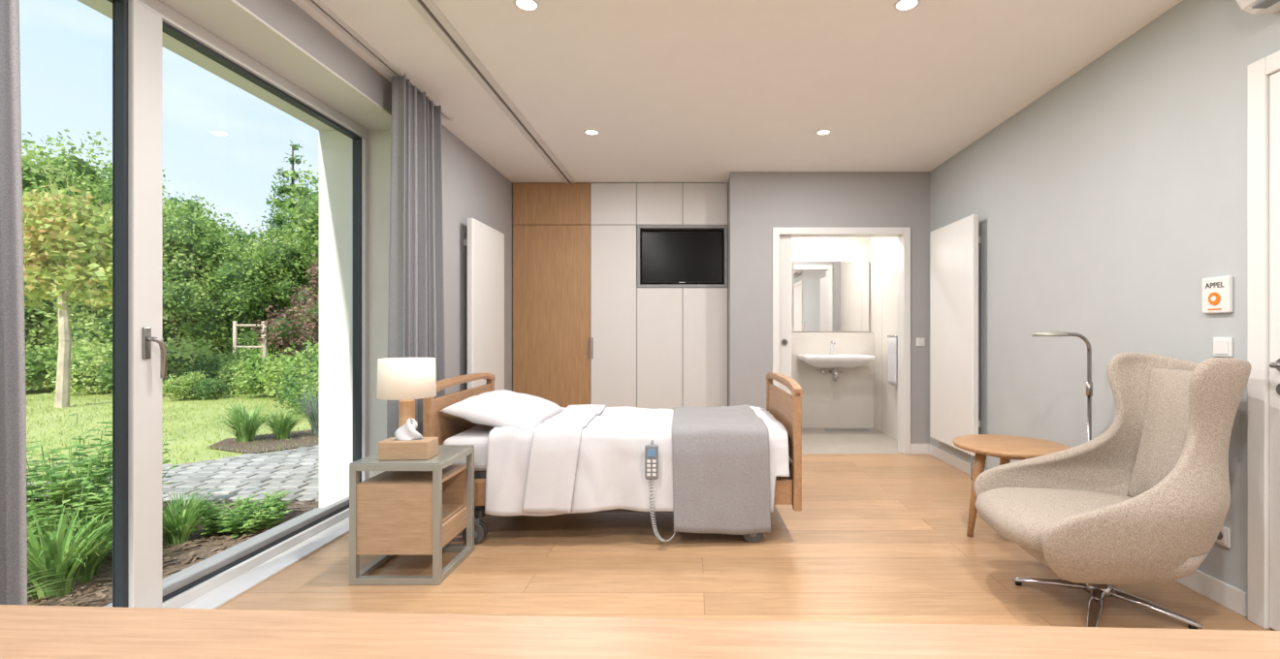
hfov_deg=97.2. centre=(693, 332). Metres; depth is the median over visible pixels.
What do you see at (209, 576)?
gasket
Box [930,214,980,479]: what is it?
panel radiator
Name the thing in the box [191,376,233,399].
shrub
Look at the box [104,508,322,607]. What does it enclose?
trim
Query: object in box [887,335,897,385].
hand towel
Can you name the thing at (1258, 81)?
frame
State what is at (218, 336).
tree
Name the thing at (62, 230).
ornamental tree
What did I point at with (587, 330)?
built-in wardrobe
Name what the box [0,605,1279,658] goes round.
desk
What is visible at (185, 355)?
shrub
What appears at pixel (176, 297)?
tree
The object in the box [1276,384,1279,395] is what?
rose
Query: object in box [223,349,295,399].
shrub
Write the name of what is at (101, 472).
plant
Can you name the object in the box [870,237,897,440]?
wall
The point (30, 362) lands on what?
shrub
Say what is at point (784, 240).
leaf
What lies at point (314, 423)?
plant
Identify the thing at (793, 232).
door frame
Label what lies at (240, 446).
mulch border
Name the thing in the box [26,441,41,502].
plant
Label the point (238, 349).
shrub
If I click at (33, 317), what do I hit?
tree
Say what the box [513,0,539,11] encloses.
recessed light
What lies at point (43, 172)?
tree
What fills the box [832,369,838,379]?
trap
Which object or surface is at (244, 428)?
ornamental grass
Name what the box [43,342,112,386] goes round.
shrub
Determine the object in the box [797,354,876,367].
basin
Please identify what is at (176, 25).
window
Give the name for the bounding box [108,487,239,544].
ornamental grass
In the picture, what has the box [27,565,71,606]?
ornamental grass
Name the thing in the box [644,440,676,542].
remote control
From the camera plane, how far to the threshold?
2.62 m
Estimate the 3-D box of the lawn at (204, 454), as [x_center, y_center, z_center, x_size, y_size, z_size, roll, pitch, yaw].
[-31.205,1.240,22.500,57.590,0.001,95.000,0,0,0]
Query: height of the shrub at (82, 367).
1.238 m
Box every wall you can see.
[441,124,512,394]
[729,171,929,444]
[791,237,870,332]
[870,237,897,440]
[929,0,1279,631]
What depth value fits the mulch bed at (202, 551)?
3.10 m
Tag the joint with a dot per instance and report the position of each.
(881, 238)
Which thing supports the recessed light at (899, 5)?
in the ceiling
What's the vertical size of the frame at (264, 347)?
1.500 m
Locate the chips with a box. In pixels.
[27,498,318,607]
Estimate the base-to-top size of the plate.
0.120 m
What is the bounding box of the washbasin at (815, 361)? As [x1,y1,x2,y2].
[797,341,876,382]
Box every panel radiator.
[464,218,504,390]
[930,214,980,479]
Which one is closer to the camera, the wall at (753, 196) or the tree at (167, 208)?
the wall at (753, 196)
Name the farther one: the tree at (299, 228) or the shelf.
the tree at (299, 228)
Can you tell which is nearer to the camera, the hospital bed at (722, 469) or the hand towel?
the hospital bed at (722, 469)
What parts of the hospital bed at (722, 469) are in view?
headboard post, headboard panel, headboard rail, mattress, headboard post, rail, footboard post, footboard panel, footboard rail, footboard panel, footboard post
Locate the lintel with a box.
[235,0,391,113]
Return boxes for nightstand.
[349,445,474,585]
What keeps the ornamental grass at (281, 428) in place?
on the mulch border
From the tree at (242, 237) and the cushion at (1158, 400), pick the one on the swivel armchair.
the cushion at (1158, 400)
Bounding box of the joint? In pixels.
[881,237,882,432]
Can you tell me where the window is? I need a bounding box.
[107,0,368,607]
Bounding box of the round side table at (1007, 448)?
[952,434,1069,537]
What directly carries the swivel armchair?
on the floor
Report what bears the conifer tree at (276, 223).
on the lawn at (204, 454)
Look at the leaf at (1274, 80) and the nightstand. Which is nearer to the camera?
the leaf at (1274, 80)
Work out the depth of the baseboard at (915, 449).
5.17 m
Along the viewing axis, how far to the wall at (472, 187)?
4.37 m
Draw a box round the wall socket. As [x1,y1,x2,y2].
[1215,526,1230,547]
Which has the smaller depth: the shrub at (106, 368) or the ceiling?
the ceiling
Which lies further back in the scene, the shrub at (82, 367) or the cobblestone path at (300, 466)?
the shrub at (82, 367)
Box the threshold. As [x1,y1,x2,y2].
[178,516,349,609]
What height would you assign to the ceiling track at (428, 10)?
0.014 m
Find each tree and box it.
[21,128,112,347]
[21,141,107,346]
[22,162,190,349]
[22,177,112,408]
[22,184,112,381]
[24,211,248,355]
[24,317,49,348]
[43,199,184,350]
[162,185,223,223]
[162,196,261,351]
[162,244,287,362]
[169,200,263,257]
[190,228,318,360]
[219,220,319,346]
[227,226,265,252]
[249,254,319,358]
[250,139,318,361]
[265,164,319,345]
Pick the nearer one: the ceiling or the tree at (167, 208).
the ceiling
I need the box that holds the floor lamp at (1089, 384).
[1031,330,1092,442]
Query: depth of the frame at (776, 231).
5.16 m
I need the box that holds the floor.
[216,428,1274,631]
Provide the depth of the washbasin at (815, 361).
6.16 m
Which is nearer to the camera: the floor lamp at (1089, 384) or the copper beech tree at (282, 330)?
the floor lamp at (1089, 384)
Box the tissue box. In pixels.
[378,417,438,460]
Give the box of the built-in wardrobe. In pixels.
[512,183,727,410]
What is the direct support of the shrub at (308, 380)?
on the lawn at (204, 454)
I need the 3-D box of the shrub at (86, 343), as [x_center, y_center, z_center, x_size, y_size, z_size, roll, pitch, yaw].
[-13.533,0.761,12.015,1.519,1.362,2.030,0,0,35]
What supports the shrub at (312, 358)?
on the lawn at (204, 454)
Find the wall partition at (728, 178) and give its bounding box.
[727,178,729,406]
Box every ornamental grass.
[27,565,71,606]
[29,512,169,583]
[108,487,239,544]
[197,401,291,442]
[254,408,312,439]
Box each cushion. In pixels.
[974,487,1132,552]
[1127,368,1192,497]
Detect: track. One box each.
[304,0,453,121]
[408,0,575,183]
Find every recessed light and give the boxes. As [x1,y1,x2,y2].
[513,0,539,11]
[583,128,599,135]
[815,128,831,135]
[894,0,920,11]
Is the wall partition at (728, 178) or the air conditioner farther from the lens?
the wall partition at (728, 178)
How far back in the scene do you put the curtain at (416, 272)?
3.32 m
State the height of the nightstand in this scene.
0.541 m
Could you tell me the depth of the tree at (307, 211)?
14.32 m
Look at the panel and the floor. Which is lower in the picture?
the floor
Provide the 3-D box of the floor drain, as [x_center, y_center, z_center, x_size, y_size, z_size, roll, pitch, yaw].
[1.750,1.117,6.425,0.500,0.003,0.150,0,0,0]
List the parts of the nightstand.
post, rail, rail, rail, glass, post, rail, drawer, rail, rail, post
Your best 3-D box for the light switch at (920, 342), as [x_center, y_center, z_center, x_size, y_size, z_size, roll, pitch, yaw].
[2.090,0.090,5.173,0.080,0.080,0.014,0,0,0]
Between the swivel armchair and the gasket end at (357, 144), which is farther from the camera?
the gasket end at (357, 144)
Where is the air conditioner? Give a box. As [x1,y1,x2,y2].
[1235,0,1279,14]
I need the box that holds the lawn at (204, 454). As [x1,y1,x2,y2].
[25,380,313,482]
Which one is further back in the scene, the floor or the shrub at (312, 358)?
the shrub at (312, 358)
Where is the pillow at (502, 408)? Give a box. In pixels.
[439,389,564,430]
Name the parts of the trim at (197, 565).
exterior sill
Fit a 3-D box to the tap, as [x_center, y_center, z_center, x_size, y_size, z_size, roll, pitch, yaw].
[1.600,0.177,6.456,0.029,0.165,0.138,0,0,0]
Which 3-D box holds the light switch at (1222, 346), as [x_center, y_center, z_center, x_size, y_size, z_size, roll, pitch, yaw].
[2.173,0.060,2.310,0.014,0.080,0.080,0,0,0]
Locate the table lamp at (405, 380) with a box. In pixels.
[376,357,436,428]
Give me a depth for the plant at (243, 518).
3.45 m
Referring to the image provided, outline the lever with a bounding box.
[1269,362,1279,368]
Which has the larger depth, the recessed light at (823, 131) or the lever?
the recessed light at (823, 131)
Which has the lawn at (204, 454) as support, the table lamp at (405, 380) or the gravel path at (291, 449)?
the gravel path at (291, 449)
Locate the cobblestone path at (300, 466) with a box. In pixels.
[27,445,319,501]
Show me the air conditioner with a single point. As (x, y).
(1253, 7)
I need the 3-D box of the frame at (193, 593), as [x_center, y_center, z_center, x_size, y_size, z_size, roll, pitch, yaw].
[-2.120,1.093,2.054,0.100,0.055,3.068,0,0,0]
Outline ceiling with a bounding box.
[291,0,1182,183]
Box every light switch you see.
[916,338,925,347]
[1213,337,1233,357]
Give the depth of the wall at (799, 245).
6.72 m
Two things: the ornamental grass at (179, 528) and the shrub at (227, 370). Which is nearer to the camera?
the ornamental grass at (179, 528)
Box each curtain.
[0,0,27,606]
[386,73,445,439]
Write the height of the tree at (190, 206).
7.046 m
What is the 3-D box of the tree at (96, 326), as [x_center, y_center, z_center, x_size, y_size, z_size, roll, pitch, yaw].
[-13.446,-0.910,13.850,4.136,4.299,3.826,0,0,-16]
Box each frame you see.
[159,508,349,608]
[232,320,267,359]
[349,137,368,481]
[772,227,779,387]
[779,227,903,237]
[897,227,910,454]
[1247,57,1271,629]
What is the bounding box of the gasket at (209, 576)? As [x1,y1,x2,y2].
[162,505,349,602]
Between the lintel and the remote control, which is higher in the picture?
the lintel
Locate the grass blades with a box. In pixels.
[26,393,319,482]
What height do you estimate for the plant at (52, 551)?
0.450 m
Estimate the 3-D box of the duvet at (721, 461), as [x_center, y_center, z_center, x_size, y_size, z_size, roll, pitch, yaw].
[-0.297,0.730,3.446,1.588,0.466,1.049,0,0,-1]
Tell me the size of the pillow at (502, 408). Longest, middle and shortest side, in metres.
0.810 x 0.525 x 0.150 m
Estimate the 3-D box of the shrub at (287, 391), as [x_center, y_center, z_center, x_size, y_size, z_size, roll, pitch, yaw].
[-5.962,0.950,8.797,0.823,0.647,1.018,0,0,32]
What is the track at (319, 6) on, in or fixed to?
attached to the ceiling
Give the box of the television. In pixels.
[640,231,723,285]
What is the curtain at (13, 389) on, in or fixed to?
hanging from the track at (319, 6)
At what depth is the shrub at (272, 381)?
10.26 m
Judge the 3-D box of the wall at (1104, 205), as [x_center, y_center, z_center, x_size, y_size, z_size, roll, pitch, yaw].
[2.240,-0.130,2.000,0.120,2.700,6.600,0,0,0]
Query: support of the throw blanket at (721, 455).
on the hospital bed at (722, 469)
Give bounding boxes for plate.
[142,327,151,359]
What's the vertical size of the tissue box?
0.183 m
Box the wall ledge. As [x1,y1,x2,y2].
[791,332,873,428]
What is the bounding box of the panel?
[1202,275,1233,314]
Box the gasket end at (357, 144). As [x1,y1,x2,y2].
[352,139,361,482]
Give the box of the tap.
[830,341,835,354]
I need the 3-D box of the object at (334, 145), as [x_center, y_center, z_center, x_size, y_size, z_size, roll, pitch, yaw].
[-2.091,-0.015,3.594,0.599,2.570,0.012,0,0,0]
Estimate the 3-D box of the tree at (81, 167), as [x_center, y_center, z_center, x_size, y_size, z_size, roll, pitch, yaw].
[-19.855,-2.555,18.019,6.286,7.590,4.992,0,0,23]
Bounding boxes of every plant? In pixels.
[26,412,188,530]
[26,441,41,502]
[26,459,112,549]
[27,501,112,601]
[189,490,292,538]
[287,380,319,435]
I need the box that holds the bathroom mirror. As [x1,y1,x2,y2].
[793,253,868,331]
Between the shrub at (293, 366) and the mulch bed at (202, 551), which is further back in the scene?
the shrub at (293, 366)
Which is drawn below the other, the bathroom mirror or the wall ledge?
the wall ledge
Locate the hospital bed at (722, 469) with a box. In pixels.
[422,372,802,544]
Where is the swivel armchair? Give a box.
[973,352,1250,629]
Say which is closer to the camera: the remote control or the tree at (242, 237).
the remote control
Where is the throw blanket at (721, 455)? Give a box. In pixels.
[672,404,770,535]
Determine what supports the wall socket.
attached to the wall at (1104, 205)
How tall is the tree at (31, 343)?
6.019 m
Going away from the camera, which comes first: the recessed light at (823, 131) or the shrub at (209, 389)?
the recessed light at (823, 131)
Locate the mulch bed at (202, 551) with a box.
[27,499,319,607]
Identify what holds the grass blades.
on the lawn at (204, 454)
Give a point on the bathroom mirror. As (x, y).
(829, 296)
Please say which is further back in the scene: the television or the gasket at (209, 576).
the television
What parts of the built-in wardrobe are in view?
wood door, wood door, handle wood, handle white, door, tall door, door, door, door, door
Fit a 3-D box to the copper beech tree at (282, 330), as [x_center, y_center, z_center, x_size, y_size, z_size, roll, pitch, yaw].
[-9.028,-0.347,13.555,2.070,3.175,2.458,0,0,26]
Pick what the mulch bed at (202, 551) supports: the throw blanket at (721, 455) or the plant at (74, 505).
the plant at (74, 505)
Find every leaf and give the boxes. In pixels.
[779,235,791,394]
[1269,70,1279,631]
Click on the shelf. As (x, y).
(448, 511)
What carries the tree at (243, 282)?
on the lawn at (204, 454)
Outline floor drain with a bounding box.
[823,428,869,431]
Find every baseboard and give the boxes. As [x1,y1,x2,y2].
[910,444,928,454]
[928,444,1247,617]
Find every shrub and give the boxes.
[25,337,110,390]
[25,342,75,390]
[42,342,112,395]
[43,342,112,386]
[93,351,181,392]
[162,337,233,388]
[162,371,214,400]
[165,354,221,392]
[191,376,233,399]
[204,346,258,381]
[210,357,270,395]
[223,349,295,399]
[249,348,319,396]
[269,375,313,412]
[272,340,319,388]
[274,358,319,393]
[275,361,319,416]
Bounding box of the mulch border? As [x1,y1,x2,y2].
[206,429,319,453]
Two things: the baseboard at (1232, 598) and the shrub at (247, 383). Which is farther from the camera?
the shrub at (247, 383)
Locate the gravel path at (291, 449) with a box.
[175,448,310,495]
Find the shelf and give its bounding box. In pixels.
[442,505,463,522]
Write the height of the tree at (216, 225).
5.496 m
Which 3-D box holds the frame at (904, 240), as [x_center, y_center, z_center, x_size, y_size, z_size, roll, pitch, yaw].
[1.964,0.077,5.240,0.063,2.085,0.160,0,0,0]
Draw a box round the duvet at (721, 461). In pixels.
[484,406,789,516]
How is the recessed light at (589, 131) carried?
in the ceiling
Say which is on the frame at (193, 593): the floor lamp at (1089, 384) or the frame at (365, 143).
the frame at (365, 143)
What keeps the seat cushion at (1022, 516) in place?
on the swivel armchair
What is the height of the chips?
0.028 m
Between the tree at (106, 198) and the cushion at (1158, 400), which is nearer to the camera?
the cushion at (1158, 400)
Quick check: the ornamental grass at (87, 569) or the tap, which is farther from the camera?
the tap
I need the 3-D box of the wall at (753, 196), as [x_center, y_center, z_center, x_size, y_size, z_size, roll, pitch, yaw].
[1.260,-0.130,5.240,1.840,2.700,0.120,0,0,0]
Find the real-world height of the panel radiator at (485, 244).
2.000 m
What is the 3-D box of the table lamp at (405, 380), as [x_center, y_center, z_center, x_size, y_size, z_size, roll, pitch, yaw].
[-1.410,0.354,2.770,0.262,0.450,0.262,0,0,0]
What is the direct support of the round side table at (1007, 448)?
on the floor
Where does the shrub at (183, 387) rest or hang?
on the lawn at (204, 454)

